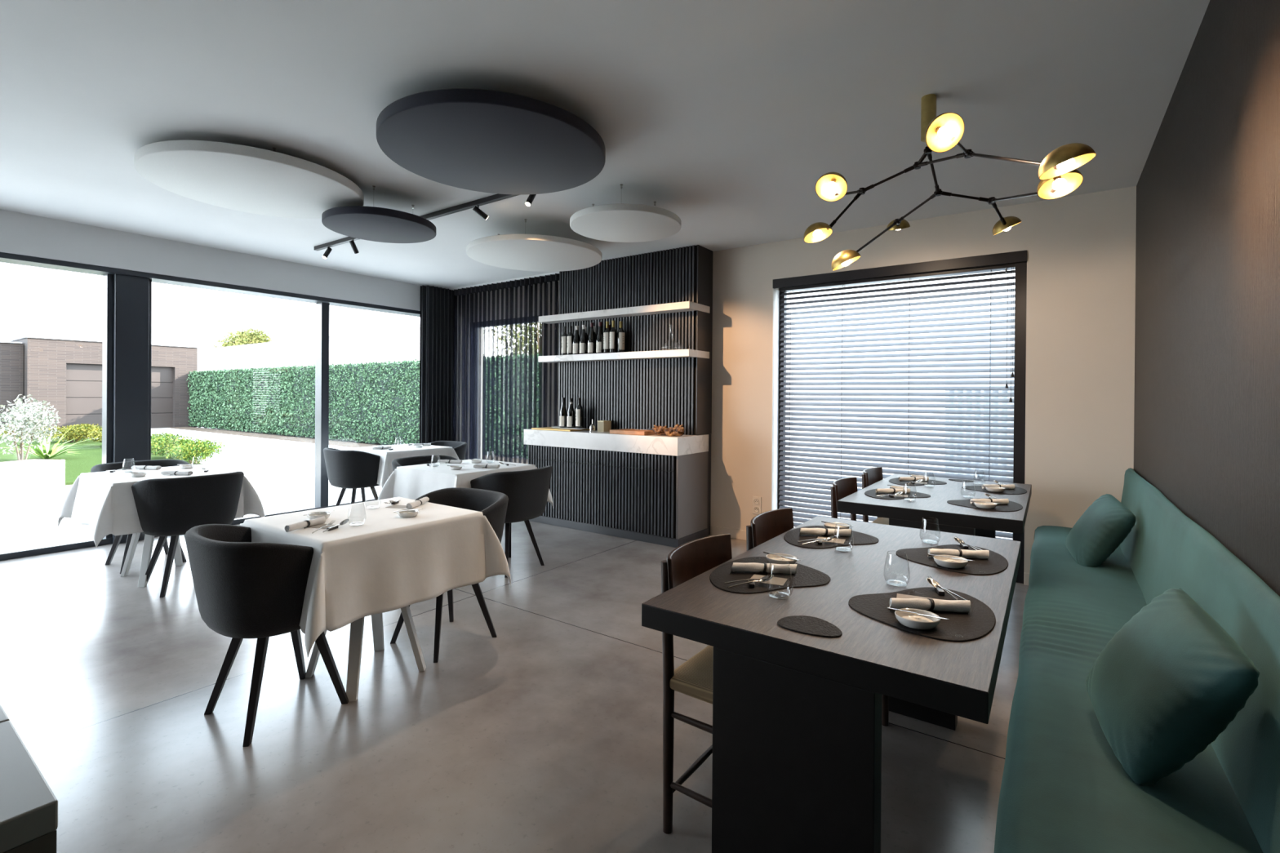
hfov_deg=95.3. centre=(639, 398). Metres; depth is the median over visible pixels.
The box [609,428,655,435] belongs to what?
chopping board
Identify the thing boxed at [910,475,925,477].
butter dish
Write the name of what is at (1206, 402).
wall
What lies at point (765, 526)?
dining chair
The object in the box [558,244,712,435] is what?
wall panel
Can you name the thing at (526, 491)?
tub chair
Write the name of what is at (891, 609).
butter knife
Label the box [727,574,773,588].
spoon
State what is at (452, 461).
roll
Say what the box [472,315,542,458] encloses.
window
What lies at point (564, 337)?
wine bottle
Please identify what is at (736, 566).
napkin
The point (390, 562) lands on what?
tablecloth
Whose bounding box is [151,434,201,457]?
shrub
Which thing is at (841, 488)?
dining chair
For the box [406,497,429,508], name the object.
napkin
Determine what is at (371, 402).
hedge
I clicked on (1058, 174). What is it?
chandelier
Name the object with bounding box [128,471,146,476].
butter dish
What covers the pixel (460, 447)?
tub chair
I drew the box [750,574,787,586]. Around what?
menu card
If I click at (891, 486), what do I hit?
butter dish
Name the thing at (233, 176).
disc
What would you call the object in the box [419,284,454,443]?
curtain
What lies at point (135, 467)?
rolled napkin
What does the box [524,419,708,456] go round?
countertop
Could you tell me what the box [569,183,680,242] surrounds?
disc
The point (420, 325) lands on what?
tree
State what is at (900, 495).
menu card
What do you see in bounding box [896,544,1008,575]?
placemat
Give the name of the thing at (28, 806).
sideboard
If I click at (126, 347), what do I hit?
window
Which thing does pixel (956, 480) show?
coaster
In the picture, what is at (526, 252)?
disc
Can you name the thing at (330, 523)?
fork
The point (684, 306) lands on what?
wall shelf
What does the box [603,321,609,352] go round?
wine bottle
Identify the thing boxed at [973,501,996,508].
bowl
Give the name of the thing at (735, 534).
baseboard
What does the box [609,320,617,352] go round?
wine bottle
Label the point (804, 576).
placemat
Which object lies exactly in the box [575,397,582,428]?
wine bottle
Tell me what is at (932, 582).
bowl
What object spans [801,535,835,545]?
spoon
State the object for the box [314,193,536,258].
track light
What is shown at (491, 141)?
disc
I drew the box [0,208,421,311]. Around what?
wall
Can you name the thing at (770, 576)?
bowl
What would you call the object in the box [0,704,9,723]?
countertop
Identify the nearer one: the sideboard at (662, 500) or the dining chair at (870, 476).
the dining chair at (870, 476)
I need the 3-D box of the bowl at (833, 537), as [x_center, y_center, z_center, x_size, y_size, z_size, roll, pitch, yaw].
[0.731,0.537,2.239,0.047,0.017,0.031,0,0,-20]
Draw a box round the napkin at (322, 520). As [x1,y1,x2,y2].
[284,516,325,532]
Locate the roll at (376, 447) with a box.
[372,446,391,449]
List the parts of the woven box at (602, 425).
lid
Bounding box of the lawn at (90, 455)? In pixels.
[0,433,204,485]
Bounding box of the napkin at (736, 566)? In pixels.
[730,562,797,573]
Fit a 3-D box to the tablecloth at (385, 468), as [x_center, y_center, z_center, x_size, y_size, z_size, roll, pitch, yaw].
[-2.593,0.721,6.316,0.950,0.376,0.984,1,0,35]
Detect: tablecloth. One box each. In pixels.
[57,464,265,547]
[240,497,511,657]
[346,443,459,488]
[377,458,553,507]
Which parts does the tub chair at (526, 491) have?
leg, leg, leg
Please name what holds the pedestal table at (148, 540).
on the floor
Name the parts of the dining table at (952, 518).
leg, leg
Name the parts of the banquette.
backrest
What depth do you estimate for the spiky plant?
11.72 m
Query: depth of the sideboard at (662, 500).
5.41 m
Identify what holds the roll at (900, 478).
on the placemat at (895, 481)
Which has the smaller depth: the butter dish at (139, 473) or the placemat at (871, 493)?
the placemat at (871, 493)
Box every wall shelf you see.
[537,349,709,362]
[538,301,710,324]
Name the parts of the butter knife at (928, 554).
handle, blade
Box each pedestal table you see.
[120,532,185,587]
[305,605,426,702]
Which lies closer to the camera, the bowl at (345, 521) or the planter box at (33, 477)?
the bowl at (345, 521)
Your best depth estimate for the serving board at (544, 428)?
5.96 m
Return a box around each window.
[0,252,420,560]
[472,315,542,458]
[771,249,1026,583]
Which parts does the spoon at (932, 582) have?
handle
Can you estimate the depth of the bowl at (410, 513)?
2.71 m
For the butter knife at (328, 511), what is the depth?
2.65 m
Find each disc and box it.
[133,139,364,218]
[321,185,435,243]
[376,88,605,194]
[466,218,602,271]
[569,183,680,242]
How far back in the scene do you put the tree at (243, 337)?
71.68 m
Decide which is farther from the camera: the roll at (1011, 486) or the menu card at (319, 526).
the roll at (1011, 486)
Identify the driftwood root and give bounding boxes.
[652,423,684,435]
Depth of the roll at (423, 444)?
6.53 m
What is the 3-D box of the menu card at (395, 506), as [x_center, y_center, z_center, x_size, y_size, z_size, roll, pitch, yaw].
[-1.227,0.552,2.969,0.104,0.001,0.072,0,0,15]
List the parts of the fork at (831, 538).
handle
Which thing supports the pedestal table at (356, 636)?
on the floor
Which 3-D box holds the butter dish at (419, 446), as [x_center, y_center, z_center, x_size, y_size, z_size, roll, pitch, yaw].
[-2.401,0.522,6.319,0.103,0.024,0.092,1,0,35]
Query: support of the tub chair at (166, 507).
on the floor
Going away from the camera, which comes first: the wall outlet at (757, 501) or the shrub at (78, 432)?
the wall outlet at (757, 501)
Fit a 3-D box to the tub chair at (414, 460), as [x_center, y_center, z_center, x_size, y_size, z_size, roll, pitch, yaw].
[-1.779,0.899,4.986,0.551,0.768,0.609,1,0,35]
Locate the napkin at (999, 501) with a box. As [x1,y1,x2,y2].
[969,498,1008,504]
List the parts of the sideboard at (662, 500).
panel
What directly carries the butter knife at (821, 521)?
on the butter dish at (828, 526)
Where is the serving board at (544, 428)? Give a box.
[531,426,589,431]
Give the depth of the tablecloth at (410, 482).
4.50 m
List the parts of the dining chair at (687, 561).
post, woven seat, backrest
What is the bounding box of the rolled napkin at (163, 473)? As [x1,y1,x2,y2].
[160,471,192,475]
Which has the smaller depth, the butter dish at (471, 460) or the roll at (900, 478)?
the roll at (900, 478)
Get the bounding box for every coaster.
[777,615,842,637]
[948,479,973,482]
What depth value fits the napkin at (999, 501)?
3.08 m
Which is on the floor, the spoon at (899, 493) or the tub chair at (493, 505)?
the tub chair at (493, 505)
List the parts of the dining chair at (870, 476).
post, backrest, woven seat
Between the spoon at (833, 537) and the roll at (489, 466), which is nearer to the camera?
the spoon at (833, 537)
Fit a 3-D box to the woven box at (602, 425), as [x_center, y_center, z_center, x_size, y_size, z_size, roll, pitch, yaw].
[-0.356,0.277,5.831,0.082,0.108,0.122,1,0,35]
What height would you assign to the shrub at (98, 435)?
0.588 m
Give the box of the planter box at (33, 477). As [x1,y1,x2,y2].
[0,458,65,502]
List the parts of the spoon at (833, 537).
handle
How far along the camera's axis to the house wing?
20.30 m
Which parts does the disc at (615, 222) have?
panel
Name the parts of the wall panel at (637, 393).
panel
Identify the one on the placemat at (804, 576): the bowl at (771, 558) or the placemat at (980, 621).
the bowl at (771, 558)
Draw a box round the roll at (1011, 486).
[982,484,1014,488]
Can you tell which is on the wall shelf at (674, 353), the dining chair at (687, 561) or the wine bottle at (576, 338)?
the wine bottle at (576, 338)
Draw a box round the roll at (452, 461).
[437,459,462,463]
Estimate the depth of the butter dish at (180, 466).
4.41 m
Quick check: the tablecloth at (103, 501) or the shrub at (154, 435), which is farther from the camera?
the shrub at (154, 435)
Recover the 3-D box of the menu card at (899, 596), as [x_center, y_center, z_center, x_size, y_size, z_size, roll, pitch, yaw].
[0.764,0.557,1.607,0.104,0.001,0.072,1,0,25]
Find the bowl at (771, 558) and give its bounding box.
[765,553,797,564]
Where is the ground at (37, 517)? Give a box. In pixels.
[0,426,1013,542]
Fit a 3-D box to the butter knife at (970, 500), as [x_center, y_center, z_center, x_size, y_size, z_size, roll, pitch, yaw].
[1.773,0.534,2.992,0.138,0.005,0.010,1,0,29]
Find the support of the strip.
on the ground at (37, 517)
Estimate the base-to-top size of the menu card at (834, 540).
0.001 m
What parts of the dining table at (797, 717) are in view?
leg, leg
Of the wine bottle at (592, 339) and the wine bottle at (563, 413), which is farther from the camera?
the wine bottle at (563, 413)
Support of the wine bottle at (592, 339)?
on the wall shelf at (674, 353)
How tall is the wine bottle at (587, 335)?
0.291 m
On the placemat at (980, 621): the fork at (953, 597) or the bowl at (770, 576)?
the fork at (953, 597)
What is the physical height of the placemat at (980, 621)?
0.003 m
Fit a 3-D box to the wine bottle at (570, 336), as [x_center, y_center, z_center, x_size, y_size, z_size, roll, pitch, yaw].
[-0.720,-0.599,6.059,0.076,0.301,0.075,0,0,-35]
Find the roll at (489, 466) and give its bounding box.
[473,464,500,468]
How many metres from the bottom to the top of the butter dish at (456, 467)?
0.024 m
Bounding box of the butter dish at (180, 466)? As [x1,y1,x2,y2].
[178,465,194,468]
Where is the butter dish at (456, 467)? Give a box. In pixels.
[448,465,462,470]
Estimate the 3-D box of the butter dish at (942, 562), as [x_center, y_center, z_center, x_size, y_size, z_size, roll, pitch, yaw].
[1.036,0.546,1.946,0.103,0.024,0.092,0,0,15]
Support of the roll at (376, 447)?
on the tablecloth at (385, 468)
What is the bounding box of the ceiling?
[0,0,1209,289]
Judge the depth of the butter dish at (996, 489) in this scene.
3.49 m
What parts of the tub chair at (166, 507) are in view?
leg, leg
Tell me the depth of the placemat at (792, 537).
2.30 m
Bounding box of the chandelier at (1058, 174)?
[803,93,1096,271]
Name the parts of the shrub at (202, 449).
stem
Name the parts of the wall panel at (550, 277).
curtain rail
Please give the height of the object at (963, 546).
0.011 m
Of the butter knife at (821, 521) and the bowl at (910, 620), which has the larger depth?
the butter knife at (821, 521)
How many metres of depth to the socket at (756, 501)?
5.29 m
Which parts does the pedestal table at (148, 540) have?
leg, leg, leg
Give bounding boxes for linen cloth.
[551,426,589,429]
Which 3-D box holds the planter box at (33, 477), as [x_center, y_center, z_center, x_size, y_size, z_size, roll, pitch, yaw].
[-8.525,1.095,6.658,0.500,0.465,3.200,0,0,6]
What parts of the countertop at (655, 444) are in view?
oil burner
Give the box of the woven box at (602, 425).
[597,420,611,431]
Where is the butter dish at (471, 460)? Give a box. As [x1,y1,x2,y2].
[470,459,482,462]
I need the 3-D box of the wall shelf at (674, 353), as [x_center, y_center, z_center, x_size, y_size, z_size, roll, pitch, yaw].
[-0.219,-0.412,5.870,1.868,0.064,0.380,1,0,35]
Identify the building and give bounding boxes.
[6,335,199,428]
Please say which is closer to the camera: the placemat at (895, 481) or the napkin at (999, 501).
the napkin at (999, 501)
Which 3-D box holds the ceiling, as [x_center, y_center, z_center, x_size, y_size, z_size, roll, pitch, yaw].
[-2.151,-1.538,2.404,7.589,0.250,9.043,1,0,35]
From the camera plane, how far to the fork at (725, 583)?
1.74 m
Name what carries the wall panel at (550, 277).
hanging from the ceiling
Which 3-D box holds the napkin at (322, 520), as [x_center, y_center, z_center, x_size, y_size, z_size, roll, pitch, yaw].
[-1.426,0.538,2.493,0.046,0.032,0.202,0,0,15]
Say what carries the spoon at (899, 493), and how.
on the placemat at (871, 493)
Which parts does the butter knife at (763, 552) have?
handle, blade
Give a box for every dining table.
[641,515,1021,852]
[837,474,1031,538]
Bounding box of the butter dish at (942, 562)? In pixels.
[933,555,968,568]
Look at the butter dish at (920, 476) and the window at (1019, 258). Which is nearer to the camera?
the butter dish at (920, 476)
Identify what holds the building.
on the ground at (37, 517)
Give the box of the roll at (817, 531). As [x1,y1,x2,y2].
[799,528,851,536]
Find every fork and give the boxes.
[311,520,334,533]
[724,573,772,584]
[797,537,831,542]
[925,576,958,599]
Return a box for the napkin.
[888,598,970,613]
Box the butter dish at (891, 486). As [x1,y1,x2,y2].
[889,485,907,488]
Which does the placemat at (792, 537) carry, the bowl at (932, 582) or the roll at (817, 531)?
the roll at (817, 531)
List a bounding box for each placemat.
[709,556,830,593]
[783,525,879,548]
[848,586,995,641]
[864,488,930,499]
[888,477,946,485]
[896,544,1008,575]
[946,497,1022,511]
[961,485,1026,494]
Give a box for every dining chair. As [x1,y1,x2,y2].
[660,533,732,834]
[746,507,888,726]
[830,476,857,520]
[862,466,888,524]
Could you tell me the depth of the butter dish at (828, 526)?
2.46 m
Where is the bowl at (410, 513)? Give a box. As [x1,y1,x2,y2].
[397,509,418,517]
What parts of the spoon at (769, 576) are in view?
handle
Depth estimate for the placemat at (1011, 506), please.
3.04 m
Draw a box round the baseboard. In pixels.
[711,525,1029,585]
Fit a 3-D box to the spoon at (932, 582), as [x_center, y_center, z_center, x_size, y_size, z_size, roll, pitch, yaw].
[0.872,0.544,1.653,0.031,0.025,0.152,0,0,-16]
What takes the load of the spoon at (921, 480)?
on the placemat at (895, 481)
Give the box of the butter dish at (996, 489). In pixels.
[985,486,1004,492]
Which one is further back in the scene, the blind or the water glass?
the blind
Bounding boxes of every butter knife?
[302,511,332,515]
[393,508,422,512]
[763,551,800,560]
[821,520,853,527]
[887,607,949,620]
[928,554,974,561]
[969,500,996,503]
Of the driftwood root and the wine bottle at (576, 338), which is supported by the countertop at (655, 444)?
the driftwood root
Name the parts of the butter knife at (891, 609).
handle, blade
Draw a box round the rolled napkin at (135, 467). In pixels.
[131,465,161,470]
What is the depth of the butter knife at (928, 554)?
1.95 m
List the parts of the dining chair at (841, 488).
post, post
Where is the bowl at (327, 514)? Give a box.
[306,511,330,519]
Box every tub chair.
[90,459,190,573]
[131,471,244,597]
[184,524,348,746]
[323,447,380,506]
[390,487,508,662]
[391,455,457,471]
[430,440,467,460]
[470,465,552,577]
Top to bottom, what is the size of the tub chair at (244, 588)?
0.768 m
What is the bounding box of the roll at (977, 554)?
[927,548,989,559]
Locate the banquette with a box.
[994,468,1279,852]
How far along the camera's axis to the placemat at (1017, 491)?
3.57 m
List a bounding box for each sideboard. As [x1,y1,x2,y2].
[0,704,57,852]
[528,434,711,547]
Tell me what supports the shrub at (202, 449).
on the lawn at (90, 455)
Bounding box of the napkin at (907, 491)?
[875,488,910,493]
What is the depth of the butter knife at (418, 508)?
2.73 m
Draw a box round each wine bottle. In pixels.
[559,397,567,427]
[561,326,567,355]
[566,398,574,427]
[567,325,573,355]
[573,325,580,354]
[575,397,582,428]
[579,324,587,354]
[585,326,588,340]
[587,322,595,353]
[595,321,604,353]
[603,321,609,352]
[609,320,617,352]
[617,320,624,352]
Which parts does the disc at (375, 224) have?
panel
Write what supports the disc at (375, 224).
hanging from the ceiling
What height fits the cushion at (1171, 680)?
0.386 m
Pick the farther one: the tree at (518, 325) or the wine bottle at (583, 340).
the tree at (518, 325)
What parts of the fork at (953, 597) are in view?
handle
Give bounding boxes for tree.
[213,328,275,347]
[405,324,501,352]
[489,322,539,355]
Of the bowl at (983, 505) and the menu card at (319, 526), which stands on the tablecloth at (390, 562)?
the menu card at (319, 526)
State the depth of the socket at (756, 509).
5.29 m
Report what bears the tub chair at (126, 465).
on the floor
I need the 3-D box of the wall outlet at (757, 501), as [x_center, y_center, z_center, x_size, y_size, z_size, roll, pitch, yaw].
[1.058,0.973,5.291,0.084,0.160,0.016,1,0,35]
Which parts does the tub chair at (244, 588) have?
leg, leg, leg, leg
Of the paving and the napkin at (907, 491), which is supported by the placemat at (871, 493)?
the napkin at (907, 491)
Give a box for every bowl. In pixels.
[306,511,330,519]
[339,519,348,525]
[397,509,418,517]
[759,574,773,582]
[765,553,797,564]
[825,535,835,541]
[894,608,940,630]
[926,577,941,587]
[953,537,964,544]
[973,501,996,508]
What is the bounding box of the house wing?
[0,341,23,428]
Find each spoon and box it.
[322,519,348,532]
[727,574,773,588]
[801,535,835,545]
[880,492,902,497]
[903,479,922,484]
[926,577,965,599]
[953,537,982,550]
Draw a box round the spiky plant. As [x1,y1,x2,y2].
[0,429,87,459]
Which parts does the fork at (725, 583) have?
handle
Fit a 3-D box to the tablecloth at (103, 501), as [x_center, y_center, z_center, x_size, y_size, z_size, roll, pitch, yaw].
[-3.425,0.721,4.189,0.995,0.376,0.939,1,0,35]
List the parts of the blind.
ladder cord, ladder cord, head rail, ladder cord, ladder cord, pull cord, pull cord, pull cord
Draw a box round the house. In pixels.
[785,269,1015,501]
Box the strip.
[0,491,380,552]
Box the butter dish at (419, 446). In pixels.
[413,444,422,448]
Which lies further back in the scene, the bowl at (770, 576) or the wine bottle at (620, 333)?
the wine bottle at (620, 333)
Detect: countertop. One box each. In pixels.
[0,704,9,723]
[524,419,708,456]
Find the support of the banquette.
on the floor
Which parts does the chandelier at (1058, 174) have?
bulb, lamp shade, lamp shade, bulb, arm, bulb, lamp shade, arm, arm, arm, lamp shade, arm, arm, arm, arm, bulb, lamp shade, arm, arm, arm, lamp shade, arm, arm, bulb, lamp shade, bulb, lamp shade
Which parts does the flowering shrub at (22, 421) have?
stem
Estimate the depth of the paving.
13.06 m
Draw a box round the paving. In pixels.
[151,431,314,479]
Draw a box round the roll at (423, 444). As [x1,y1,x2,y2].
[413,443,431,446]
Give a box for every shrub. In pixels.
[0,394,62,460]
[0,423,47,438]
[40,423,102,442]
[86,427,102,443]
[151,431,182,452]
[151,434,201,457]
[164,437,224,463]
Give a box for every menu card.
[308,524,340,528]
[385,504,406,508]
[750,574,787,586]
[815,536,845,543]
[888,494,907,497]
[896,593,935,599]
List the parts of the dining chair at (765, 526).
post, backrest, leg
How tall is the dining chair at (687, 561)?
0.825 m
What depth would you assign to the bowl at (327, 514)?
2.66 m
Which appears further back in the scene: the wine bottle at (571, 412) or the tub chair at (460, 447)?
the tub chair at (460, 447)
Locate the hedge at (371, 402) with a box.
[186,353,538,458]
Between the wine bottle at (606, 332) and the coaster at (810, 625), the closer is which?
the coaster at (810, 625)
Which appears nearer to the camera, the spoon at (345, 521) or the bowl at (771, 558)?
the bowl at (771, 558)
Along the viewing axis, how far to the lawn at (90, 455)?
12.51 m
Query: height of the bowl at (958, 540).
0.017 m
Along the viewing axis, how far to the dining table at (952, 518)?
3.05 m
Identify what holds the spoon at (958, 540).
on the placemat at (996, 563)
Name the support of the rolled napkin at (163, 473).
on the tablecloth at (103, 501)
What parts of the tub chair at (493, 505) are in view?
leg, leg, leg, leg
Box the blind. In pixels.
[778,263,1015,540]
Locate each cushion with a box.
[1065,493,1135,567]
[1086,588,1259,786]
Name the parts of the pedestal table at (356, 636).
leg, leg, leg, leg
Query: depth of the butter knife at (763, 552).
1.95 m
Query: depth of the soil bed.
18.34 m
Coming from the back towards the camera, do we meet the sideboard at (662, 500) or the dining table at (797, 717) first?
the sideboard at (662, 500)
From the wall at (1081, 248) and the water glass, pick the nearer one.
the water glass
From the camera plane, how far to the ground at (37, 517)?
9.24 m
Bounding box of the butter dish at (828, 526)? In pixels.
[823,522,849,528]
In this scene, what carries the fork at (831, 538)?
on the placemat at (792, 537)
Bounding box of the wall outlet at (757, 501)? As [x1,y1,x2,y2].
[752,496,761,514]
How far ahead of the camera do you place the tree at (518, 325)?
18.56 m
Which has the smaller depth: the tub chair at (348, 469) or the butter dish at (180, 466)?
the butter dish at (180, 466)
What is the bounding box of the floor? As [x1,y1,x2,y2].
[0,520,1028,852]
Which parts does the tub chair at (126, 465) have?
leg, leg, leg, leg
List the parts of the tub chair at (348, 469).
leg, leg, leg, leg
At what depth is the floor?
2.29 m
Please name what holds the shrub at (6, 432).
on the lawn at (90, 455)
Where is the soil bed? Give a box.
[170,426,528,464]
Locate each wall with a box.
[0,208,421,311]
[208,326,515,370]
[455,186,1136,573]
[1133,0,1279,596]
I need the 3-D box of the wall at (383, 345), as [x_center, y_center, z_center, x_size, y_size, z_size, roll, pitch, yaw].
[-24.798,-1.771,48.094,36.200,5.720,6.200,1,0,35]
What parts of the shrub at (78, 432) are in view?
stem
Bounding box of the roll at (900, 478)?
[898,476,928,481]
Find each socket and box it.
[753,498,759,504]
[753,506,759,512]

